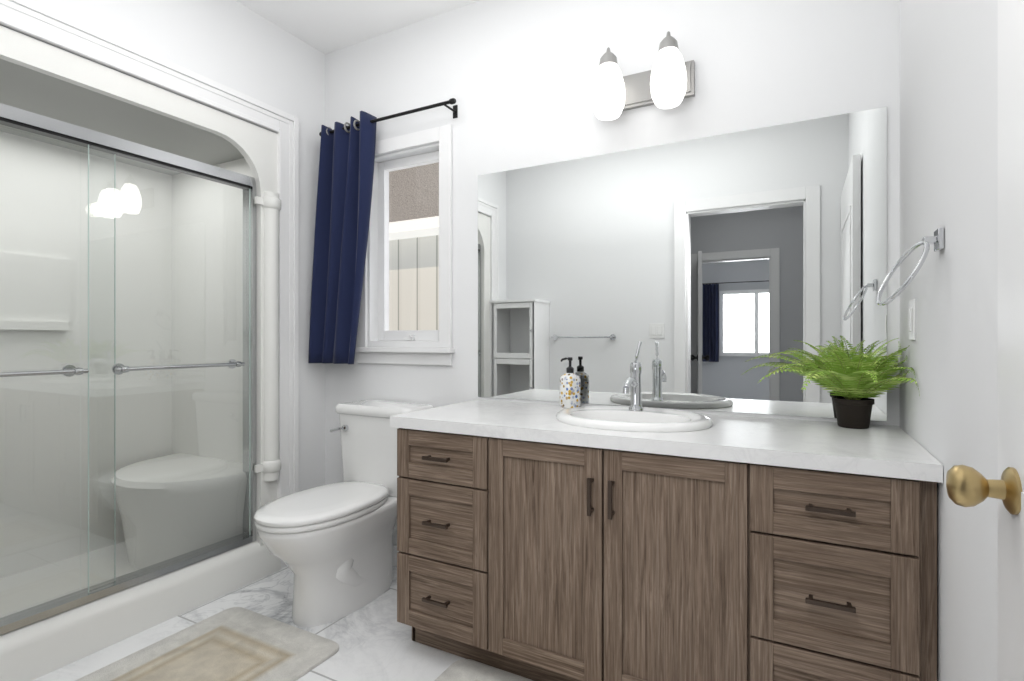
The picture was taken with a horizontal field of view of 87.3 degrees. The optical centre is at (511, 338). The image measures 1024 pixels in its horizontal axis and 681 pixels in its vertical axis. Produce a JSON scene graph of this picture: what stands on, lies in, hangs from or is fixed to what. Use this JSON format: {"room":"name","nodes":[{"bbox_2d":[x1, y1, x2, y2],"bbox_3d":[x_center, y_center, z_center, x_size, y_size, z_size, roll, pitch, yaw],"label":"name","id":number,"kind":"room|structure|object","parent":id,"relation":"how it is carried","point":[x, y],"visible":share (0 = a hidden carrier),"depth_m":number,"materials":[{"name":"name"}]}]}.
{"room":"bathroom","nodes":[
{"label":"bathroom","id":0,"kind":"room"},
{"bbox_2d":[0,0,324,490],"bbox_3d":[-1.586,-0.210,2.087,0.120,2.740,2.100,0,0,28],"label":"wall","id":1,"kind":"structure","parent":0,"point":[238,46],"depth_m":2.63,"materials":[{"name":"white paint"}]},
{"bbox_2d":[0,25,280,680],"bbox_3d":[-1.904,0.065,2.252,0.944,2.190,1.501,0,0,28],"label":"shower stall","id":2,"kind":"structure","parent":1,"relation":"attached to","point":[42,78],"depth_m":2.62,"materials":[{"name":"white plastic"}]},
{"bbox_2d":[0,103,255,634],"bbox_3d":[-1.573,0.102,2.069,0.119,1.775,1.296,0,0,28],"label":"shower door","id":3,"kind":"structure","parent":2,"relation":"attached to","point":[24,120],"depth_m":2.13,"materials":[{"name":"clear glass"}]},
{"bbox_2d":[0,0,298,568],"bbox_3d":[-1.524,0.007,2.042,0.030,2.305,1.710,0,0,28],"label":"trim","id":4,"kind":"structure","parent":1,"relation":"attached to","point":[42,23],"depth_m":2.62,"materials":[{"name":"white wood"}]},
{"bbox_2d":[32,566,465,680],"bbox_3d":[-1.703,1.210,-1.243,5.000,0.100,8.320,0,0,28],"label":"floor","id":5,"kind":"structure","parent":0,"point":[373,640],"depth_m":2.07,"materials":[{"name":"tile"}]},
{"bbox_2d":[75,607,338,680],"bbox_3d":[-1.098,1.152,1.813,0.640,0.014,0.798,0,0,28],"label":"area rug","id":6,"kind":"object","parent":5,"relation":"on","point":[237,644],"visible":1,"depth_m":1.95,"materials":[{"name":"beige fabric"}]},
{"bbox_2d":[254,400,434,627],"bbox_3d":[-0.753,0.740,2.371,0.467,0.840,0.788,0,0,28],"label":"toilet","id":7,"kind":"object","parent":5,"relation":"on","point":[330,545],"visible":0.9,"depth_m":2.27,"materials":[{"name":"white ceramic"}]},
{"bbox_2d":[434,659,533,680],"bbox_3d":[0.017,1.152,1.531,0.750,0.014,0.535,0,0,28],"label":"area rug","id":8,"kind":"object","parent":5,"relation":"on","point":[465,670],"visible":1,"depth_m":1.83,"materials":[{"name":"white fabric"}]},
{"bbox_2d":[397,428,936,680],"bbox_3d":[0.406,0.743,1.850,1.596,0.835,0.632,0,0,28],"label":"bathroom vanity","id":9,"kind":"object","parent":5,"relation":"on","point":[537,561],"visible":0.96,"depth_m":1.53,"materials":[{"name":"brown wood"}]},
{"bbox_2d":[390,399,942,482],"bbox_3d":[0.406,0.305,1.860,1.610,0.040,0.613,0,0,28],"label":"countertop","id":10,"kind":"structure","parent":9,"relation":"on","point":[891,451],"depth_m":1.58,"materials":[{"name":"white stone"}]},
{"bbox_2d":[560,357,580,407],"bbox_3d":[0.234,0.181,2.220,0.086,0.207,0.071,0,0,-34],"label":"soap dispenser","id":11,"kind":"object","parent":10,"relation":"on","point":[570,388],"visible":0.98,"depth_m":2.20,"materials":[{"name":"multicoloured ceramic"}]},
{"bbox_2d":[623,341,642,410],"bbox_3d":[0.434,0.137,1.940,0.054,0.253,0.184,0,0,28],"label":"faucet","id":12,"kind":"object","parent":10,"relation":"on","point":[633,380],"visible":1,"depth_m":1.97,"materials":[{"name":"silver metal"}]},
{"bbox_2d":[556,406,712,431],"bbox_3d":[0.409,0.339,1.851,0.532,0.161,0.432,0,0,28],"label":"sink basin","id":13,"kind":"object","parent":10,"relation":"in","point":[624,418],"visible":0.58,"depth_m":1.83,"materials":[{"name":"white ceramic"}]},
{"bbox_2d":[743,336,919,428],"bbox_3d":[0.944,0.138,1.659,0.464,0.294,0.437,0,0,28],"label":"fern plant","id":14,"kind":"object","parent":10,"relation":"on","point":[851,386],"visible":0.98,"depth_m":1.68,"materials":[{"name":"green plant"}]},
{"bbox_2d":[236,0,478,53],"bbox_3d":[-1.703,-1.630,-1.243,5.000,0.100,8.320,0,0,28],"label":"ceiling","id":15,"kind":"structure","parent":0,"point":[326,26],"depth_m":2.63,"materials":[{"name":"white paint"}]},
{"bbox_2d":[325,0,898,544],"bbox_3d":[0.234,-0.210,2.371,5.000,2.740,0.120,0,0,28],"label":"wall","id":16,"kind":"structure","parent":0,"point":[515,78],"depth_m":2.31,"materials":[{"name":"white paint"}]},
{"bbox_2d":[308,98,457,363],"bbox_3d":[-0.655,-0.505,2.687,0.896,1.270,0.161,0,0,28],"label":"curtain","id":17,"kind":"object","parent":16,"relation":"attached to","point":[345,182],"visible":1,"depth_m":2.77,"materials":[{"name":"blue fabric"}]},
{"bbox_2d":[393,545,398,566],"bbox_3d":[-0.605,1.107,2.742,0.990,0.105,0.018,0,0,28],"label":"baseboard","id":18,"kind":"structure","parent":16,"relation":"attached to","point":[395,551],"depth_m":2.71,"materials":[{"name":"white"}]},
{"bbox_2d":[355,125,454,365],"bbox_3d":[-0.539,-0.447,2.748,0.636,1.153,0.145,0,0,28],"label":"window","id":19,"kind":"structure","parent":16,"relation":"in","point":[378,341],"depth_m":2.75,"materials":[{"name":"white wood"}]},
{"bbox_2d":[591,31,694,120],"bbox_3d":[0.489,-1.002,2.063,0.380,0.270,0.180,0,0,28],"label":"sconce","id":20,"kind":"object","parent":16,"relation":"attached to","point":[667,81],"visible":1,"depth_m":2.04,"materials":[{"name":"white glass"}]},
{"bbox_2d":[478,107,886,420],"bbox_3d":[0.537,-0.244,2.136,1.575,1.032,0.006,0,0,28],"label":"mirror","id":21,"kind":"object","parent":16,"relation":"attached to","point":[703,270],"visible":1,"depth_m":2.05,"materials":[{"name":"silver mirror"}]},
{"bbox_2d":[899,0,997,680],"bbox_3d":[0.324,-0.210,-0.128,0.120,2.740,4.200,0,0,28],"label":"wall","id":22,"kind":"structure","parent":0,"point":[948,126],"depth_m":1.12,"materials":[{"name":"white paint"}]},
{"bbox_2d":[876,227,943,304],"bbox_3d":[0.925,-0.163,1.251,0.122,0.172,0.167,0,0,28],"label":"towel ring","id":23,"kind":"object","parent":22,"relation":"attached to","point":[937,239],"visible":1,"depth_m":1.22,"materials":[{"name":"silver metal"}]},
{"bbox_2d":[909,299,915,339],"bbox_3d":[1.141,-0.053,1.533,0.010,0.115,0.070,0,0,28],"label":"light switch","id":24,"kind":"object","parent":22,"relation":"attached to","point":[912,319],"visible":1,"depth_m":1.52,"materials":[{"name":"white plastic"}]},
{"bbox_3d":[-1.079,-0.210,0.556,3.000,2.740,0.120,0,0,28],"label":"wall","id":25,"kind":"structure","parent":0,"visible":0},
{"bbox_2d":[946,0,1023,680],"bbox_3d":[0.441,0.098,0.341,0.108,2.100,0.930,0,0,28],"label":"bathroom door","id":26,"kind":"structure","parent":25,"relation":"in","point":[967,486],"depth_m":0.70,"materials":[{"name":"white wood"}]},
{"label":"outside","id":27,"kind":"structure","parent":0,"visible":0},
{"bbox_2d":[389,162,438,330],"bbox_3d":[1.101,-1.040,6.739,7.000,6.400,2.960,0,0,28],"label":"window view","id":28,"kind":"structure","parent":27,"point":[428,252],"depth_m":6.74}
]}

